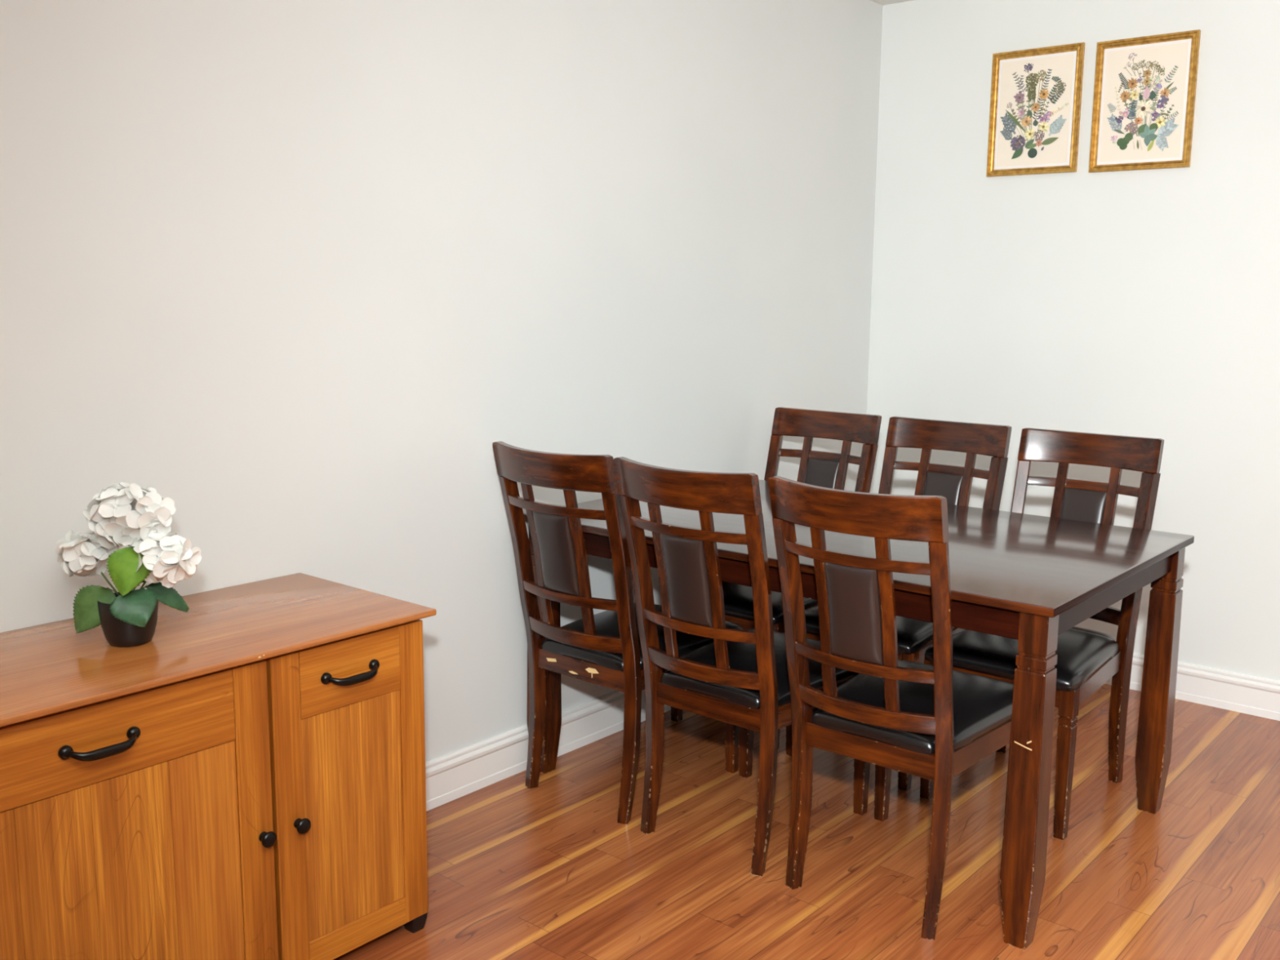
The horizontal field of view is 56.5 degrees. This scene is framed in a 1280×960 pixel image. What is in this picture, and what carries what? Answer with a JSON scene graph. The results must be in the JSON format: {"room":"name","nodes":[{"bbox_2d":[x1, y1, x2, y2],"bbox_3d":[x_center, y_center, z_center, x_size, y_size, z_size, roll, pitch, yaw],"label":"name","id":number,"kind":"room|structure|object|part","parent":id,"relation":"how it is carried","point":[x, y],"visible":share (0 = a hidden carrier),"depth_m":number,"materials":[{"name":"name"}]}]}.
{"room":"dining room","nodes":[
{"label":"dining room","id":0,"kind":"room"},
{"bbox_2d":[0,0,882,762],"bbox_3d":[-1.916,-0.103,1.429,0.120,2.414,8.840,8,12,39],"label":"wall","id":1,"kind":"structure","parent":0,"point":[291,273],"depth_m":2.92,"materials":[{"name":"paint"}]},
{"bbox_2d":[425,689,671,811],"bbox_3d":[-1.875,1.033,1.564,0.016,0.127,8.600,8,12,39],"label":"baseboard","id":2,"kind":"structure","parent":1,"relation":"attached to","point":[449,777],"depth_m":3.33,"materials":[{"name":"white paint"}]},
{"bbox_2d":[333,683,1279,959],"bbox_3d":[0.874,1.532,-0.697,7.440,0.100,8.840,8,12,39],"label":"floor","id":3,"kind":"structure","parent":0,"point":[547,871],"depth_m":2.85,"materials":[{"name":"laminate"}]},
{"bbox_2d":[0,573,436,959],"bbox_3d":[-0.930,0.643,2.256,0.496,0.700,1.034,8,12,39],"label":"sideboard","id":4,"kind":"object","parent":3,"relation":"on","point":[245,780],"visible":1,"depth_m":2.15,"materials":[{"name":"brown wood"}]},
{"bbox_3d":[-0.868,0.432,1.931,0.033,0.029,0.135,8,12,39],"label":"handle","id":5,"kind":"part","parent":4,"relation":"part of","materials":[{"name":"black metal"}]},
{"bbox_3d":[-0.887,0.428,1.947,0.018,0.131,0.486,8,12,39],"label":"drawer","id":6,"kind":"part","parent":4,"relation":"part of","materials":[{"name":"brown wood"}]},
{"bbox_3d":[-0.891,0.717,1.994,0.015,0.452,0.486,8,12,39],"label":"panel","id":7,"kind":"part","parent":4,"relation":"part of","materials":[{"name":"brown wood"}]},
{"bbox_2d":[54,481,201,647],"bbox_3d":[-0.934,0.152,2.163,0.277,0.300,0.144,3,9,15],"label":"hydrangea","id":8,"kind":"object","parent":4,"relation":"on","point":[137,517],"visible":1,"depth_m":2.14,"materials":[{"name":"white plant"}]},
{"bbox_3d":[-0.977,0.185,2.185,0.083,0.100,0.007,3,9,12],"label":"stem","id":9,"kind":"part","parent":8,"relation":"part of","materials":[{"name":"green plant"}]},
{"bbox_3d":[-0.960,0.215,2.171,0.052,0.042,0.003,-4,10,-26],"label":"stem","id":10,"kind":"part","parent":8,"relation":"part of","materials":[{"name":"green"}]},
{"bbox_2d":[97,591,158,647],"bbox_3d":[-0.938,0.257,2.189,0.103,0.085,0.103,8,12,39],"label":"pot","id":11,"kind":"object","parent":8,"relation":"attached to","point":[112,611],"depth_m":2.15,"materials":[{"name":"black ceramic"}]},
{"bbox_3d":[-0.686,0.660,2.194,0.027,0.030,0.030,8,12,39],"label":"knob","id":12,"kind":"part","parent":4,"relation":"part of","materials":[{"name":"black metal"}]},
{"bbox_3d":[-0.638,0.652,2.251,0.027,0.030,0.030,8,12,39],"label":"knob","id":13,"kind":"part","parent":4,"relation":"part of","materials":[{"name":"black metal"}]},
{"bbox_3d":[-0.567,0.371,2.324,0.018,0.131,0.234,8,12,39],"label":"drawer","id":14,"kind":"part","parent":4,"relation":"part of","materials":[{"name":"brown wood"}]},
{"bbox_3d":[-0.551,0.377,2.304,0.033,0.029,0.135,8,12,39],"label":"handle","id":15,"kind":"part","parent":4,"relation":"part of","materials":[{"name":"black metal"}]},
{"bbox_3d":[-0.571,0.660,2.370,0.015,0.452,0.234,8,12,39],"label":"panel","id":16,"kind":"part","parent":4,"relation":"part of","materials":[{"name":"brown wood"}]},
{"bbox_3d":[-0.572,0.913,2.409,0.018,0.059,0.234,8,12,39],"label":"rail","id":17,"kind":"part","parent":4,"relation":"part of","materials":[{"name":"brown wood"}]},
{"bbox_2d":[492,440,743,824],"bbox_3d":[-0.055,0.366,3.225,0.404,0.962,0.639,8,12,39],"label":"dining chair","id":18,"kind":"object","parent":3,"relation":"on","point":[604,649],"visible":0.96,"depth_m":3.03,"materials":[{"name":"brown wood"}]},
{"bbox_3d":[-0.315,0.415,3.199,0.142,0.870,0.044,-8,12,-44],"label":"post","id":19,"kind":"part","parent":18,"relation":"part of","materials":[{"name":"brown wood"}]},
{"bbox_3d":[-0.229,-0.032,2.948,0.393,0.093,0.085,8,12,39],"label":"rail","id":20,"kind":"part","parent":18,"relation":"part of","materials":[{"name":"brown wood"}]},
{"bbox_3d":[-0.046,0.453,2.976,0.044,0.870,0.142,7,11,34],"label":"post","id":21,"kind":"part","parent":18,"relation":"part of","materials":[{"name":"brown wood"}]},
{"bbox_2d":[541,602,743,671],"bbox_3d":[-0.003,0.418,3.296,0.404,0.058,0.476,8,12,39],"label":"seat cushion","id":22,"kind":"object","parent":18,"relation":"on","point":[606,624],"depth_m":3.16,"materials":[{"name":"black leather"}]},
{"bbox_3d":[0.263,0.635,3.367,0.038,0.392,0.038,8,12,39],"label":"leg","id":23,"kind":"part","parent":18,"relation":"part of","materials":[{"name":"brown wood"}]},
{"bbox_2d":[613,456,870,876],"bbox_3d":[0.262,0.411,2.959,0.404,0.962,0.639,8,12,39],"label":"dining chair","id":24,"kind":"object","parent":3,"relation":"on","point":[740,678],"visible":0.94,"depth_m":2.77,"materials":[{"name":"brown wood"}]},
{"bbox_3d":[0.003,0.460,2.933,0.142,0.870,0.044,-8,12,-44],"label":"post","id":25,"kind":"part","parent":24,"relation":"part of","materials":[{"name":"brown wood"}]},
{"bbox_3d":[0.089,0.013,2.681,0.393,0.093,0.085,8,12,39],"label":"rail","id":26,"kind":"part","parent":24,"relation":"part of","materials":[{"name":"brown wood"}]},
{"bbox_3d":[0.300,0.641,3.333,0.038,0.392,0.038,8,12,39],"label":"leg","id":27,"kind":"part","parent":24,"relation":"part of","materials":[{"name":"brown wood"}]},
{"bbox_2d":[660,628,858,709],"bbox_3d":[0.314,0.463,3.031,0.404,0.058,0.476,8,12,39],"label":"seat cushion","id":28,"kind":"object","parent":24,"relation":"on","point":[742,656],"depth_m":2.90,"materials":[{"name":"black leather"}]},
{"bbox_3d":[0.272,0.497,2.711,0.044,0.870,0.142,7,11,34],"label":"post","id":29,"kind":"part","parent":24,"relation":"part of","materials":[{"name":"brown wood"}]},
{"bbox_3d":[0.580,0.680,3.102,0.038,0.392,0.038,8,12,39],"label":"leg","id":30,"kind":"part","parent":24,"relation":"part of","materials":[{"name":"brown wood"}]},
{"bbox_2d":[671,407,881,749],"bbox_3d":[0.444,0.277,3.820,0.404,0.962,0.639,8,12,39],"label":"dining chair","id":31,"kind":"object","parent":3,"relation":"on","point":[827,469],"visible":0.29,"depth_m":3.92,"materials":[{"name":"brown wood"}]},
{"bbox_3d":[0.120,0.571,3.766,0.038,0.392,0.038,8,12,39],"label":"leg","id":32,"kind":"part","parent":31,"relation":"part of","materials":[{"name":"brown wood"}]},
{"bbox_2d":[721,581,817,624],"bbox_3d":[0.390,0.347,3.768,0.404,0.058,0.476,8,12,39],"label":"seat cushion","id":33,"kind":"object","parent":31,"relation":"on","point":[738,598],"depth_m":3.57,"materials":[{"name":"black leather"}]},
{"bbox_3d":[0.433,0.282,4.083,0.044,0.870,0.142,7,11,34],"label":"post","id":34,"kind":"part","parent":31,"relation":"part of","materials":[{"name":"brown wood"}]},
{"bbox_3d":[0.399,0.610,3.535,0.038,0.392,0.038,8,12,39],"label":"leg","id":35,"kind":"part","parent":31,"relation":"part of","materials":[{"name":"brown wood"}]},
{"bbox_3d":[0.626,-0.183,3.962,0.393,0.093,0.085,8,12,39],"label":"rail","id":36,"kind":"part","parent":31,"relation":"part of","materials":[{"name":"brown wood"}]},
{"bbox_3d":[0.702,0.320,3.860,0.142,0.870,0.044,-8,12,-44],"label":"post","id":37,"kind":"part","parent":31,"relation":"part of","materials":[{"name":"brown wood"}]},
{"bbox_2d":[523,479,1194,949],"bbox_3d":[0.546,0.484,3.224,1.483,0.742,0.958,8,12,39],"label":"dining table","id":38,"kind":"object","parent":3,"relation":"on","point":[1028,579],"visible":0.66,"depth_m":2.76,"materials":[{"name":"brown wood"}]},
{"bbox_3d":[-0.269,0.468,3.339,0.071,0.721,0.071,8,12,39],"label":"leg","id":39,"kind":"part","parent":38,"relation":"part of","materials":[{"name":"brown wood"}]},
{"bbox_3d":[0.802,0.618,2.456,0.071,0.721,0.071,8,12,39],"label":"leg","id":40,"kind":"part","parent":38,"relation":"part of","materials":[{"name":"brown wood"}]},
{"bbox_3d":[1.358,0.519,3.114,0.071,0.721,0.071,8,12,39],"label":"leg","id":41,"kind":"part","parent":38,"relation":"part of","materials":[{"name":"brown wood"}]},
{"bbox_2d":[768,475,1013,940],"bbox_3d":[0.596,0.457,2.692,0.404,0.962,0.639,8,11,38],"label":"dining chair","id":42,"kind":"object","parent":3,"relation":"on","point":[934,722],"visible":0.94,"depth_m":2.51,"materials":[{"name":"brown wood"}]},
{"bbox_3d":[0.337,0.506,2.662,0.044,0.870,0.142,9,13,44],"label":"post","id":43,"kind":"part","parent":42,"relation":"part of","materials":[{"name":"brown wood"}]},
{"bbox_3d":[0.425,0.059,2.412,0.393,0.093,0.085,8,11,38],"label":"rail","id":44,"kind":"part","parent":42,"relation":"part of","materials":[{"name":"brown wood"}]},
{"bbox_3d":[0.629,0.687,3.066,0.038,0.392,0.038,8,11,38],"label":"leg","id":45,"kind":"part","parent":42,"relation":"part of","materials":[{"name":"brown wood"}]},
{"bbox_2d":[811,659,1013,755],"bbox_3d":[0.647,0.508,2.764,0.404,0.058,0.476,8,11,38],"label":"seat cushion","id":46,"kind":"object","parent":42,"relation":"on","point":[983,705],"depth_m":2.65,"materials":[{"name":"black leather"}]},
{"bbox_3d":[0.609,0.543,2.443,0.044,0.870,0.142,6,11,33],"label":"post","id":47,"kind":"part","parent":42,"relation":"part of","materials":[{"name":"brown wood"}]},
{"bbox_2d":[785,416,1011,791],"bbox_3d":[0.776,0.324,3.544,0.404,0.962,0.639,8,12,39],"label":"dining chair","id":48,"kind":"object","parent":3,"relation":"on","point":[953,482],"visible":0.32,"depth_m":3.65,"materials":[{"name":"brown wood"}]},
{"bbox_3d":[0.452,0.618,3.491,0.038,0.392,0.038,8,12,39],"label":"leg","id":49,"kind":"part","parent":48,"relation":"part of","materials":[{"name":"brown wood"}]},
{"bbox_2d":[804,605,958,654],"bbox_3d":[0.723,0.394,3.492,0.404,0.058,0.476,8,12,39],"label":"seat cushion","id":50,"kind":"object","parent":48,"relation":"on","point":[914,637],"depth_m":3.29,"materials":[{"name":"black leather"}]},
{"bbox_3d":[0.765,0.329,3.808,0.044,0.870,0.142,7,11,34],"label":"post","id":51,"kind":"part","parent":48,"relation":"part of","materials":[{"name":"brown wood"}]},
{"bbox_3d":[0.731,0.657,3.259,0.038,0.392,0.038,8,12,39],"label":"leg","id":52,"kind":"part","parent":48,"relation":"part of","materials":[{"name":"brown wood"}]},
{"bbox_3d":[0.958,-0.137,3.686,0.393,0.093,0.085,8,12,39],"label":"rail","id":53,"kind":"part","parent":48,"relation":"part of","materials":[{"name":"brown wood"}]},
{"bbox_3d":[1.034,0.367,3.585,0.142,0.870,0.044,-8,12,-44],"label":"post","id":54,"kind":"part","parent":48,"relation":"part of","materials":[{"name":"brown wood"}]},
{"bbox_2d":[920,427,1164,839],"bbox_3d":[1.105,0.372,3.257,0.404,0.962,0.639,8,12,39],"label":"dining chair","id":55,"kind":"object","parent":3,"relation":"on","point":[1086,659],"visible":0.53,"depth_m":3.26,"materials":[{"name":"brown wood"}]},
{"bbox_3d":[0.781,0.666,3.204,0.038,0.392,0.038,8,12,39],"label":"leg","id":56,"kind":"part","parent":55,"relation":"part of","materials":[{"name":"brown wood"}]},
{"bbox_3d":[1.094,0.378,3.521,0.044,0.870,0.142,7,11,34],"label":"post","id":57,"kind":"part","parent":55,"relation":"part of","materials":[{"name":"brown wood"}]},
{"bbox_2d":[924,626,1119,691],"bbox_3d":[1.052,0.442,3.205,0.404,0.058,0.476,8,12,39],"label":"seat cushion","id":58,"kind":"object","parent":55,"relation":"on","point":[1083,655],"depth_m":3.08,"materials":[{"name":"black leather"}]},
{"bbox_3d":[1.060,0.706,2.973,0.038,0.392,0.038,8,12,39],"label":"leg","id":59,"kind":"part","parent":55,"relation":"part of","materials":[{"name":"brown wood"}]},
{"bbox_3d":[1.287,-0.088,3.399,0.393,0.093,0.085,8,12,39],"label":"rail","id":60,"kind":"part","parent":55,"relation":"part of","materials":[{"name":"brown wood"}]},
{"bbox_3d":[1.363,0.415,3.298,0.142,0.870,0.044,-8,12,-44],"label":"post","id":61,"kind":"part","parent":55,"relation":"part of","materials":[{"name":"brown wood"}]},
{"bbox_2d":[869,0,914,5],"bbox_3d":[0.898,-0.951,-1.089,7.440,0.100,8.840,8,12,39],"label":"ceiling","id":62,"kind":"structure","parent":0,"point":[882,2],"depth_m":4.40,"materials":[{"name":"paint"}]},
{"bbox_2d":[866,0,1279,680],"bbox_3d":[3.691,-0.203,2.408,7.200,2.414,0.120,8,12,39],"label":"wall","id":63,"kind":"structure","parent":0,"point":[1139,303],"depth_m":4.04,"materials":[{"name":"paint"}]},
{"bbox_2d":[986,42,1084,177],"bbox_3d":[1.366,-1.276,4.131,0.319,0.422,0.018,8,12,39],"label":"framed picture","id":64,"kind":"object","parent":63,"relation":"attached to","point":[1036,95],"visible":1,"depth_m":4.13,"materials":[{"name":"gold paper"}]},
{"bbox_2d":[1088,29,1200,173],"bbox_3d":[1.645,-1.232,3.900,0.321,0.422,0.018,8,12,39],"label":"framed picture","id":65,"kind":"object","parent":63,"relation":"attached to","point":[1144,95],"visible":1,"depth_m":3.90,"materials":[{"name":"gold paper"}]},
{"bbox_2d":[1105,653,1279,720],"bbox_3d":[3.636,0.934,2.534,7.200,0.127,0.016,8,12,39],"label":"baseboard","id":66,"kind":"structure","parent":63,"relation":"attached to","point":[1246,694],"depth_m":3.94,"materials":[{"name":"white paint"}]}
]}

